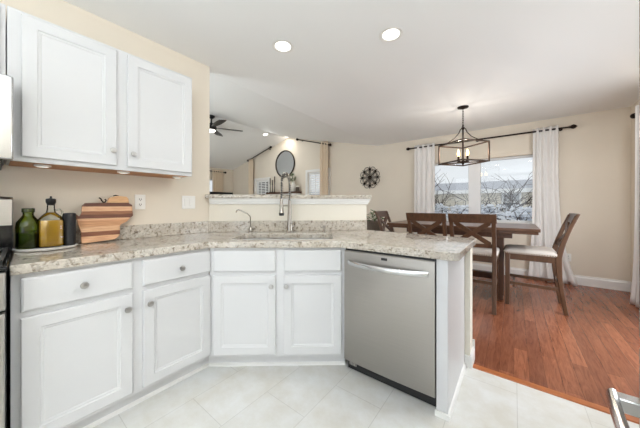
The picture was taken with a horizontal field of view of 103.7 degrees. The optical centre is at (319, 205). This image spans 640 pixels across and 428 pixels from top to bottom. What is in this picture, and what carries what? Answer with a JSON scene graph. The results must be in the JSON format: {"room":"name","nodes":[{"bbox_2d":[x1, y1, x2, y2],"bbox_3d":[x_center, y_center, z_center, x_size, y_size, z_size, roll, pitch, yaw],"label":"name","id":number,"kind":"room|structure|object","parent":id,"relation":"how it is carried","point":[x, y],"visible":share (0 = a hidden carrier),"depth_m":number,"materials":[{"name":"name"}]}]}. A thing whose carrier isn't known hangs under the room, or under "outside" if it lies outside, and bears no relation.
{"room":"kitchen","nodes":[
{"label":"kitchen","id":0,"kind":"room"},
{"bbox_2d":[0,0,209,255],"bbox_3d":[-2.291,-0.082,0.926,0.120,2.500,3.868,0,0,38],"label":"wall","id":1,"kind":"structure","parent":0,"point":[29,187],"depth_m":1.87,"materials":[{"name":"beige paint"}]},
{"bbox_2d":[0,3,5,74],"bbox_3d":[-1.917,-0.812,1.042,0.329,0.380,0.762,0,0,38],"label":"upper cabinet","id":2,"kind":"object","parent":1,"relation":"attached to","point":[2,6],"visible":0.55,"depth_m":1.25,"materials":[{"name":"white paint"}]},
{"bbox_2d":[0,73,13,169],"bbox_3d":[-1.850,-0.407,1.007,0.471,0.420,0.780,0,0,38],"label":"microwave oven","id":3,"kind":"object","parent":2,"relation":"attached to","point":[6,82],"visible":1,"depth_m":1.19,"materials":[{"name":"silver plastic"}]},
{"bbox_2d":[5,6,191,178],"bbox_3d":[-1.391,-0.615,1.700,0.358,0.775,0.914,0,0,38],"label":"upper cabinet","id":4,"kind":"object","parent":1,"relation":"attached to","point":[82,103],"visible":0.94,"depth_m":1.51,"materials":[{"name":"white paint"}]},
{"bbox_2d":[34,164,50,167],"bbox_3d":[-1.583,-0.223,1.435,0.068,0.012,0.068,0,0,38],"label":"puck light","id":5,"kind":"object","parent":4,"relation":"attached to","point":[35,165],"visible":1,"depth_m":1.42,"materials":[{"name":"white plastic"}]},
{"bbox_2d":[117,171,129,173],"bbox_3d":[-1.341,-0.223,1.716,0.068,0.012,0.068,0,0,38],"label":"puck light","id":6,"kind":"object","parent":4,"relation":"attached to","point":[121,172],"visible":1,"depth_m":1.69,"materials":[{"name":"white plastic"}]},
{"bbox_2d":[135,194,144,208],"bbox_3d":[-1.406,-0.026,1.967,0.009,0.116,0.072,0,0,38],"label":"wall outlet","id":7,"kind":"object","parent":1,"relation":"attached to","point":[139,199],"visible":1,"depth_m":1.96,"materials":[{"name":"white plastic"}]},
{"bbox_2d":[76,221,207,242],"bbox_3d":[-1.425,0.203,1.934,0.020,0.102,1.167,0,0,38],"label":"backsplash","id":8,"kind":"structure","parent":1,"relation":"attached to","point":[147,230],"depth_m":2.05,"materials":[{"name":"stone"}]},
{"bbox_2d":[182,196,194,208],"bbox_3d":[-1.180,-0.027,2.261,0.010,0.116,0.116,0,0,38],"label":"light switch","id":9,"kind":"object","parent":1,"relation":"attached to","point":[188,202],"visible":1,"depth_m":2.26,"materials":[{"name":"white plastic"}]},
{"bbox_2d":[210,167,232,192],"bbox_3d":[-5.154,-0.051,6.532,0.140,2.437,6.450,0,0,38],"label":"wall","id":10,"kind":"structure","parent":0,"point":[228,177],"depth_m":8.87,"materials":[{"name":"beige paint"}]},
{"bbox_3d":[-3.796,-1.132,8.073,0.124,0.072,1.726,0,0,38],"label":"curtain rod","id":11,"kind":"object","parent":10,"relation":"attached to","visible":0},
{"bbox_2d":[212,169,222,191],"bbox_3d":[-3.451,-0.018,8.495,0.093,2.348,0.405,0,0,38],"label":"curtain","id":12,"kind":"object","parent":11,"relation":"hanging from","point":[217,177],"visible":0.3,"depth_m":8.46,"materials":[{"name":"beige fabric"}]},
{"bbox_2d":[209,202,365,274],"bbox_3d":[-0.299,0.550,2.572,1.556,1.235,0.130,0,0,-7],"label":"wall","id":13,"kind":"structure","parent":0,"point":[217,212],"depth_m":2.50,"materials":[{"name":"beige paint"}]},
{"bbox_2d":[208,220,366,231],"bbox_3d":[-0.294,0.203,2.496,1.567,0.102,0.020,0,0,-7],"label":"backsplash","id":14,"kind":"structure","parent":13,"relation":"attached to","point":[302,225],"depth_m":2.48,"materials":[{"name":"stone"}]},
{"bbox_2d":[205,194,371,198],"bbox_3d":[-0.302,-0.086,2.650,1.632,0.037,0.375,0,0,-7],"label":"bar ledge","id":15,"kind":"object","parent":13,"relation":"on","point":[206,195],"visible":0.82,"depth_m":2.47,"materials":[{"name":"stone"}]},
{"bbox_2d":[209,198,370,203],"bbox_3d":[-0.278,-0.038,2.575,1.582,0.057,0.198,0,0,-7],"label":"trim","id":16,"kind":"structure","parent":13,"relation":"attached to","point":[211,200],"depth_m":2.47,"materials":[{"name":"white paint"}]},
{"bbox_2d":[210,73,376,169],"bbox_3d":[-2.889,-1.668,4.785,5.580,0.798,6.450,0,0,38],"label":"ceiling","id":17,"kind":"structure","parent":0,"point":[248,111],"depth_m":5.31,"materials":[{"name":"white paint"}]},
{"bbox_2d":[210,115,242,136],"bbox_3d":[-2.370,-1.782,5.457,1.277,0.380,1.270,0,0,38],"label":"ceiling fan","id":18,"kind":"object","parent":17,"relation":"hanging from","point":[213,127],"visible":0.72,"depth_m":5.45,"materials":[{"name":"black plastic"}]},
{"bbox_2d":[63,0,638,145],"bbox_3d":[0.393,-1.382,1.370,3.790,0.100,7.850,0,0,38],"label":"ceiling","id":19,"kind":"structure","parent":0,"point":[512,62],"depth_m":2.19,"materials":[{"name":"white paint"}]},
{"bbox_2d":[272,39,293,52],"bbox_3d":[-0.309,-1.328,2.103,0.184,0.008,0.184,0,0,38],"label":"recessed light","id":20,"kind":"object","parent":19,"relation":"in","point":[281,46],"visible":1,"depth_m":2.10,"materials":[{"name":"white plastic"}]},
{"bbox_2d":[379,26,402,41],"bbox_3d":[0.552,-1.328,1.956,0.184,0.008,0.184,0,0,38],"label":"recessed light","id":21,"kind":"object","parent":19,"relation":"in","point":[390,34],"visible":1,"depth_m":1.95,"materials":[{"name":"white plastic"}]},
{"bbox_2d":[438,105,489,165],"bbox_3d":[1.938,-0.940,3.408,0.432,0.785,0.432,0,0,-15],"label":"chandelier","id":22,"kind":"object","parent":19,"relation":"hanging from","point":[462,107],"visible":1,"depth_m":3.38,"materials":[{"name":"brown metal"}]},
{"bbox_2d":[464,149,468,161],"bbox_3d":[1.950,-0.664,3.360,0.085,0.162,0.072,0,0,38],"label":"bulb","id":23,"kind":"object","parent":22,"relation":"attached to","point":[467,153],"depth_m":3.33,"materials":[{"name":"white glass"}]},
{"bbox_2d":[93,359,638,427],"bbox_3d":[-0.619,1.193,0.171,3.690,0.050,4.715,0,0,38],"label":"floor tile","id":24,"kind":"structure","parent":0,"point":[308,396],"depth_m":1.48,"materials":[{"name":"tile"}]},
{"bbox_2d":[0,197,12,427],"bbox_3d":[-1.723,0.550,0.911,0.733,1.195,0.761,0,0,41],"label":"range","id":25,"kind":"object","parent":24,"relation":"on","point":[6,203],"visible":0.94,"depth_m":1.10,"materials":[{"name":"black metal"}]},
{"bbox_2d":[0,312,4,427],"bbox_3d":[-1.480,0.708,0.704,0.126,0.560,0.749,0,0,38],"label":"oven","id":26,"kind":"object","parent":25,"relation":"in","point":[2,314],"depth_m":0.98,"materials":[{"name":"silver metal"}]},
{"bbox_2d":[0,251,12,270],"bbox_3d":[-1.725,0.255,0.912,0.585,0.017,0.760,0,0,41],"label":"cooktop","id":27,"kind":"object","parent":25,"relation":"in","point":[4,265],"depth_m":1.10,"materials":[{"name":"black metal"}]},
{"bbox_2d":[10,248,210,427],"bbox_3d":[-1.263,0.734,1.612,0.649,0.868,0.925,0,0,38],"label":"base cabinet","id":28,"kind":"object","parent":24,"relation":"on","point":[89,344],"visible":0.95,"depth_m":1.31,"materials":[{"name":"white paint"}]},
{"bbox_2d":[9,220,475,275],"bbox_3d":[-0.317,0.225,1.852,3.022,0.146,1.303,0,0,-8],"label":"countertop","id":29,"kind":"structure","parent":28,"relation":"on","point":[133,241],"depth_m":1.76,"materials":[{"name":"stone"}]},
{"bbox_2d":[12,243,77,251],"bbox_3d":[-1.598,0.246,1.473,0.264,0.016,0.264,0,0,38],"label":"tray","id":30,"kind":"object","parent":29,"relation":"on","point":[76,244],"visible":0.61,"depth_m":1.40,"materials":[{"name":"white ceramic"}]},
{"bbox_2d":[15,208,39,249],"bbox_3d":[-1.669,0.131,1.438,0.098,0.229,0.099,0,0,38],"label":"bottle","id":31,"kind":"object","parent":30,"relation":"on","point":[27,225],"visible":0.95,"depth_m":1.41,"materials":[{"name":"green glass"}]},
{"bbox_2d":[38,196,63,247],"bbox_3d":[-1.607,0.096,1.502,0.108,0.300,0.108,0,0,38],"label":"oil bottle","id":32,"kind":"object","parent":30,"relation":"on","point":[50,231],"visible":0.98,"depth_m":1.48,"materials":[{"name":"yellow glass"}]},
{"bbox_2d":[62,213,75,244],"bbox_3d":[-1.560,0.146,1.564,0.062,0.198,0.062,0,0,38],"label":"canister","id":33,"kind":"object","parent":30,"relation":"on","point":[69,219],"visible":0.95,"depth_m":1.54,"materials":[{"name":"black metal"}]},
{"bbox_2d":[76,195,132,243],"bbox_3d":[-1.498,0.088,1.752,0.056,0.329,0.324,0,0,35],"label":"cutting board","id":34,"kind":"object","parent":29,"relation":"on","point":[96,222],"visible":0.92,"depth_m":1.74,"materials":[{"name":"brown wood"}]},
{"bbox_2d":[236,209,254,232],"bbox_3d":[-0.699,0.145,2.361,0.179,0.217,0.047,0,0,-11],"label":"tap","id":35,"kind":"object","parent":29,"relation":"on","point":[250,228],"visible":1,"depth_m":2.36,"materials":[{"name":"grey metal"}]},
{"bbox_2d":[279,172,294,231],"bbox_3d":[-0.292,-0.026,2.321,0.104,0.559,0.278,0,0,9],"label":"kitchen faucet","id":36,"kind":"object","parent":29,"relation":"on","point":[290,226],"visible":1,"depth_m":2.40,"materials":[{"name":"grey metal"}]},
{"bbox_2d":[249,238,326,238],"bbox_3d":[-0.287,0.395,2.075,0.795,0.190,0.400,0,0,0],"label":"sink","id":37,"kind":"object","parent":29,"relation":"in","point":[249,238],"visible":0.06,"depth_m":2.27,"materials":[{"name":"silver metal"}]},
{"bbox_2d":[209,248,345,366],"bbox_3d":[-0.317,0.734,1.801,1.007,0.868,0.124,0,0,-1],"label":"base cabinet","id":38,"kind":"object","parent":24,"relation":"on","point":[270,306],"visible":0.88,"depth_m":1.77,"materials":[{"name":"white paint"}]},
{"bbox_2d":[344,248,435,406],"bbox_3d":[0.564,0.734,1.785,0.593,0.869,0.639,0,0,38],"label":"dishwasher","id":39,"kind":"object","parent":24,"relation":"on","point":[390,299],"visible":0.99,"depth_m":1.54,"materials":[{"name":"grey metal"}]},
{"bbox_2d":[435,255,465,421],"bbox_3d":[0.852,0.734,1.614,0.076,0.868,0.603,0,0,38],"label":"end panel","id":40,"kind":"object","parent":24,"relation":"on","point":[450,275],"visible":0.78,"depth_m":1.41,"materials":[{"name":"white paint"}]},
{"bbox_2d":[473,364,638,423],"bbox_3d":[1.697,1.165,1.378,1.495,0.006,0.055,0,0,38],"label":"trim","id":41,"kind":"structure","parent":24,"relation":"on","point":[630,418],"depth_m":1.56,"materials":[{"name":"brown wood"}]},
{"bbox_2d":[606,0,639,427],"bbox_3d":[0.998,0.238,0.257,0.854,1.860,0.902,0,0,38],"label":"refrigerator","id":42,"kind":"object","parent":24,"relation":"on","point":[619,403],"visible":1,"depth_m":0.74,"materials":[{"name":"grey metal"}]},
{"bbox_2d":[367,220,381,230],"bbox_3d":[1.035,0.428,5.011,0.400,0.240,0.400,0,0,38],"label":"basket","id":43,"kind":"object","parent":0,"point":[371,224],"depth_m":4.83,"materials":[{"name":"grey wicker"}]},
{"bbox_2d":[233,107,630,280],"bbox_3d":[0.576,-0.460,6.274,9.490,3.255,0.140,0,0,38],"label":"wall","id":44,"kind":"structure","parent":0,"point":[595,155],"depth_m":3.81,"materials":[{"name":"beige paint"}]},
{"bbox_2d":[254,177,269,194],"bbox_3d":[-1.840,-0.195,8.094,0.780,1.365,0.108,0,0,38],"label":"window","id":45,"kind":"structure","parent":44,"relation":"in","point":[261,187],"depth_m":8.12,"materials":[{"name":"white plastic"}]},
{"bbox_2d":[275,150,294,177],"bbox_3d":[-1.034,-1.217,7.403,0.800,0.800,0.034,0,0,38],"label":"round mirror","id":46,"kind":"object","parent":44,"relation":"attached to","point":[285,161],"visible":0.9,"depth_m":7.39,"materials":[{"name":"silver metal"}]},
{"bbox_2d":[296,138,331,145],"bbox_3d":[-0.175,-1.677,6.684,1.213,0.386,0.124,0,0,38],"label":"curtain rod","id":47,"kind":"object","parent":44,"relation":"attached to","point":[297,139],"visible":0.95,"depth_m":6.67,"materials":[{"name":"brown metal"}]},
{"bbox_2d":[320,141,327,194],"bbox_3d":[0.118,-0.238,6.415,0.314,2.788,0.077,0,0,38],"label":"curtain","id":48,"kind":"object","parent":47,"relation":"hanging from","point":[323,148],"visible":0.44,"depth_m":6.42,"materials":[{"name":"beige fabric"}]},
{"bbox_2d":[305,168,330,194],"bbox_3d":[-0.038,-0.237,6.705,0.830,1.450,0.108,0,0,38],"label":"window","id":49,"kind":"structure","parent":44,"relation":"in","point":[315,172],"depth_m":6.76,"materials":[{"name":"white plastic"}]},
{"bbox_2d":[360,167,379,187],"bbox_3d":[1.136,-0.632,5.738,0.520,0.520,0.031,0,0,38],"label":"wall medallion","id":50,"kind":"object","parent":44,"relation":"attached to","point":[369,177],"visible":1,"depth_m":5.73,"materials":[{"name":"brown metal"}]},
{"bbox_2d":[435,151,532,223],"bbox_3d":[2.792,-0.277,4.521,1.960,1.190,0.170,0,0,38],"label":"window","id":51,"kind":"structure","parent":44,"relation":"in","point":[474,171],"depth_m":4.49,"materials":[{"name":"white plastic"}]},
{"bbox_2d":[406,124,576,149],"bbox_3d":[2.764,-1.150,4.423,2.481,0.065,0.115,0,0,38],"label":"curtain rod","id":52,"kind":"object","parent":44,"relation":"attached to","point":[573,126],"visible":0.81,"depth_m":4.11,"materials":[{"name":"brown metal"}]},
{"bbox_2d":[414,143,434,233],"bbox_3d":[2.042,-0.021,4.934,0.394,2.353,0.069,0,0,38],"label":"curtain","id":53,"kind":"object","parent":52,"relation":"hanging from","point":[424,157],"visible":0.48,"depth_m":4.94,"materials":[{"name":"white fabric"}]},
{"bbox_2d":[528,125,577,285],"bbox_3d":[3.499,-0.020,3.793,0.564,2.353,0.096,0,0,38],"label":"curtain","id":54,"kind":"object","parent":52,"relation":"hanging from","point":[546,216],"visible":0.81,"depth_m":3.84,"materials":[{"name":"white fabric"}]},
{"bbox_2d":[472,263,630,291],"bbox_3d":[0.798,1.098,6.005,8.570,0.140,0.015,0,0,38],"label":"baseboard","id":55,"kind":"structure","parent":44,"relation":"attached to","point":[620,285],"depth_m":3.61,"materials":[{"name":"white paint"}]},
{"bbox_3d":[-1.929,-1.627,8.036,1.204,0.365,0.124,0,0,38],"label":"curtain rod","id":56,"kind":"object","parent":44,"relation":"attached to","visible":0},
{"bbox_2d":[248,159,252,194],"bbox_3d":[-2.283,-0.178,8.263,0.278,2.668,0.081,0,0,38],"label":"curtain","id":57,"kind":"object","parent":56,"relation":"hanging from","point":[250,163],"visible":0.44,"depth_m":8.25,"materials":[{"name":"beige fabric"}]},
{"bbox_2d":[465,248,471,355],"bbox_3d":[0.682,0.734,2.202,1.110,0.868,0.120,0,0,38],"label":"wall","id":58,"kind":"structure","parent":0,"point":[468,256],"depth_m":1.83,"materials":[{"name":"beige paint"}]},
{"bbox_2d":[464,339,474,368],"bbox_3d":[0.791,1.093,2.118,0.866,0.150,0.150,0,0,38],"label":"baseboard","id":59,"kind":"structure","parent":58,"relation":"attached to","point":[469,360],"depth_m":1.82,"materials":[{"name":"white paint"}]},
{"bbox_2d":[472,275,639,407],"bbox_3d":[1.469,1.193,3.518,4.470,0.050,3.135,0,0,38],"label":"floor","id":60,"kind":"structure","parent":0,"point":[589,351],"depth_m":2.21,"materials":[{"name":"red wood"}]},
{"bbox_2d":[366,210,383,230],"bbox_3d":[1.087,0.625,5.012,0.480,1.087,0.471,0,0,38],"label":"potted plant","id":61,"kind":"object","parent":60,"relation":"on","point":[373,224],"visible":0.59,"depth_m":4.83,"materials":[{"name":"green plant"}]},
{"bbox_2d":[374,211,393,231],"bbox_3d":[1.252,0.630,3.997,0.664,1.075,0.479,0,0,38],"label":"dining chair","id":62,"kind":"object","parent":60,"relation":"on","point":[378,214],"visible":0.12,"depth_m":4.15,"materials":[{"name":"brown wood"}]},
{"bbox_2d":[406,213,446,235],"bbox_3d":[1.449,0.630,3.271,0.479,1.075,0.664,0,0,38],"label":"dining chair","id":63,"kind":"object","parent":60,"relation":"on","point":[438,218],"visible":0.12,"depth_m":3.03,"materials":[{"name":"brown wood"}]},
{"bbox_2d":[387,220,540,299],"bbox_3d":[1.913,0.709,3.488,1.670,0.918,0.950,0,0,38],"label":"dining table","id":64,"kind":"object","parent":60,"relation":"on","point":[503,230],"visible":0.37,"depth_m":3.09,"materials":[{"name":"brown wood"}]},
{"bbox_2d":[448,213,499,314],"bbox_3d":[1.829,0.630,2.978,0.479,1.075,0.664,0,0,38],"label":"dining chair","id":65,"kind":"object","parent":60,"relation":"on","point":[488,252],"visible":0.56,"depth_m":2.75,"materials":[{"name":"brown wood"}]},
{"bbox_2d":[472,247,499,256],"bbox_3d":[1.883,0.531,3.047,0.464,0.061,0.476,0,0,38],"label":"seat cushion","id":66,"kind":"object","parent":65,"relation":"on","point":[476,252],"depth_m":2.83,"materials":[{"name":"fabric"}]},
{"bbox_2d":[503,213,579,315],"bbox_3d":[2.579,0.630,2.968,0.664,1.075,0.479,0,0,38],"label":"dining chair","id":67,"kind":"object","parent":60,"relation":"on","point":[553,255],"visible":0.99,"depth_m":2.87,"materials":[{"name":"brown wood"}]},
{"bbox_2d":[504,244,556,256],"bbox_3d":[2.509,0.531,3.021,0.476,0.061,0.464,0,0,38],"label":"seat cushion","id":68,"kind":"object","parent":67,"relation":"on","point":[509,249],"depth_m":2.90,"materials":[{"name":"fabric"}]},
{"bbox_2d":[631,100,638,281],"bbox_3d":[1.854,-0.082,0.243,0.140,2.500,7.850,0,0,38],"label":"wall","id":69,"kind":"structure","parent":0,"point":[637,102],"depth_m":3.35,"materials":[{"name":"beige paint"}]},
{"bbox_3d":[3.068,-1.082,2.042,0.130,0.065,2.556,0,0,38],"label":"curtain rod","id":70,"kind":"object","parent":69,"relation":"attached to","visible":0},
{"bbox_2d":[629,105,638,307],"bbox_3d":[3.461,0.002,2.641,0.133,2.308,0.912,0,0,38],"label":"curtain","id":71,"kind":"object","parent":70,"relation":"hanging from","point":[634,297],"visible":0.87,"depth_m":2.90,"materials":[{"name":"white fabric"}]},
{"bbox_3d":[-2.897,1.191,4.791,5.560,0.054,6.450,0,0,38],"label":"floor","id":72,"kind":"structure","parent":0,"visible":0},
{"bbox_2d":[266,191,301,194],"bbox_3d":[-1.076,0.393,7.317,1.260,1.550,0.220,0,0,38],"label":"fireplace mantel","id":73,"kind":"object","parent":72,"relation":"on","point":[292,192],"visible":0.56,"depth_m":7.12,"materials":[{"name":"brown wood"}]},
{"bbox_2d":[290,173,295,191],"bbox_3d":[-0.779,-0.645,7.081,0.297,0.525,0.197,0,0,38],"label":"vase","id":74,"kind":"object","parent":73,"relation":"on","point":[293,186],"visible":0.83,"depth_m":7.01,"materials":[{"name":"white ceramic"}]},
{"bbox_3d":[-3.432,0.858,8.077,0.440,0.620,1.600,0,0,38],"label":"media cabinet","id":75,"kind":"object","parent":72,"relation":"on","visible":0},
{"bbox_2d":[210,192,232,193],"bbox_3d":[-3.399,0.058,8.070,0.200,0.980,1.330,0,0,38],"label":"television","id":76,"kind":"object","parent":75,"relation":"on","point":[210,192],"visible":0.08,"depth_m":8.21,"materials":[{"name":"black plastic"}]},
{"label":"outside","id":77,"kind":"structure","parent":0,"visible":0},
{"bbox_3d":[7.791,1.818,14.197,55.000,0.200,48.000,0,0,38],"label":"snow","id":78,"kind":"object","parent":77,"visible":0},
{"bbox_2d":[311,179,532,211],"bbox_3d":[9.734,0.073,19.581,24.300,3.550,8.000,0,0,38],"label":"house","id":79,"kind":"structure","parent":78,"relation":"on","point":[456,189],"depth_m":15.63,"materials":[{"name":"beige"}]},
{"bbox_2d":[435,169,531,219],"bbox_3d":[3.760,0.278,6.662,2.540,2.927,4.438,0,0,-43],"label":"shrub","id":80,"kind":"object","parent":78,"relation":"on","point":[502,215],"visible":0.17,"depth_m":6.34,"materials":[{"name":"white plant"}]},
{"bbox_2d":[443,171,532,220],"bbox_3d":[5.478,0.319,7.133,4.438,2.846,2.117,0,0,25],"label":"shrub","id":81,"kind":"object","parent":78,"relation":"on","point":[525,214],"visible":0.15,"depth_m":7.05,"materials":[{"name":"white plant"}]},
{"bbox_2d":[490,185,531,219],"bbox_3d":[5.196,0.622,6.130,2.725,2.239,1.787,0,0,15],"label":"shrub","id":82,"kind":"object","parent":78,"relation":"on","point":[503,185],"visible":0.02,"depth_m":6.26,"materials":[{"name":"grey plant"}]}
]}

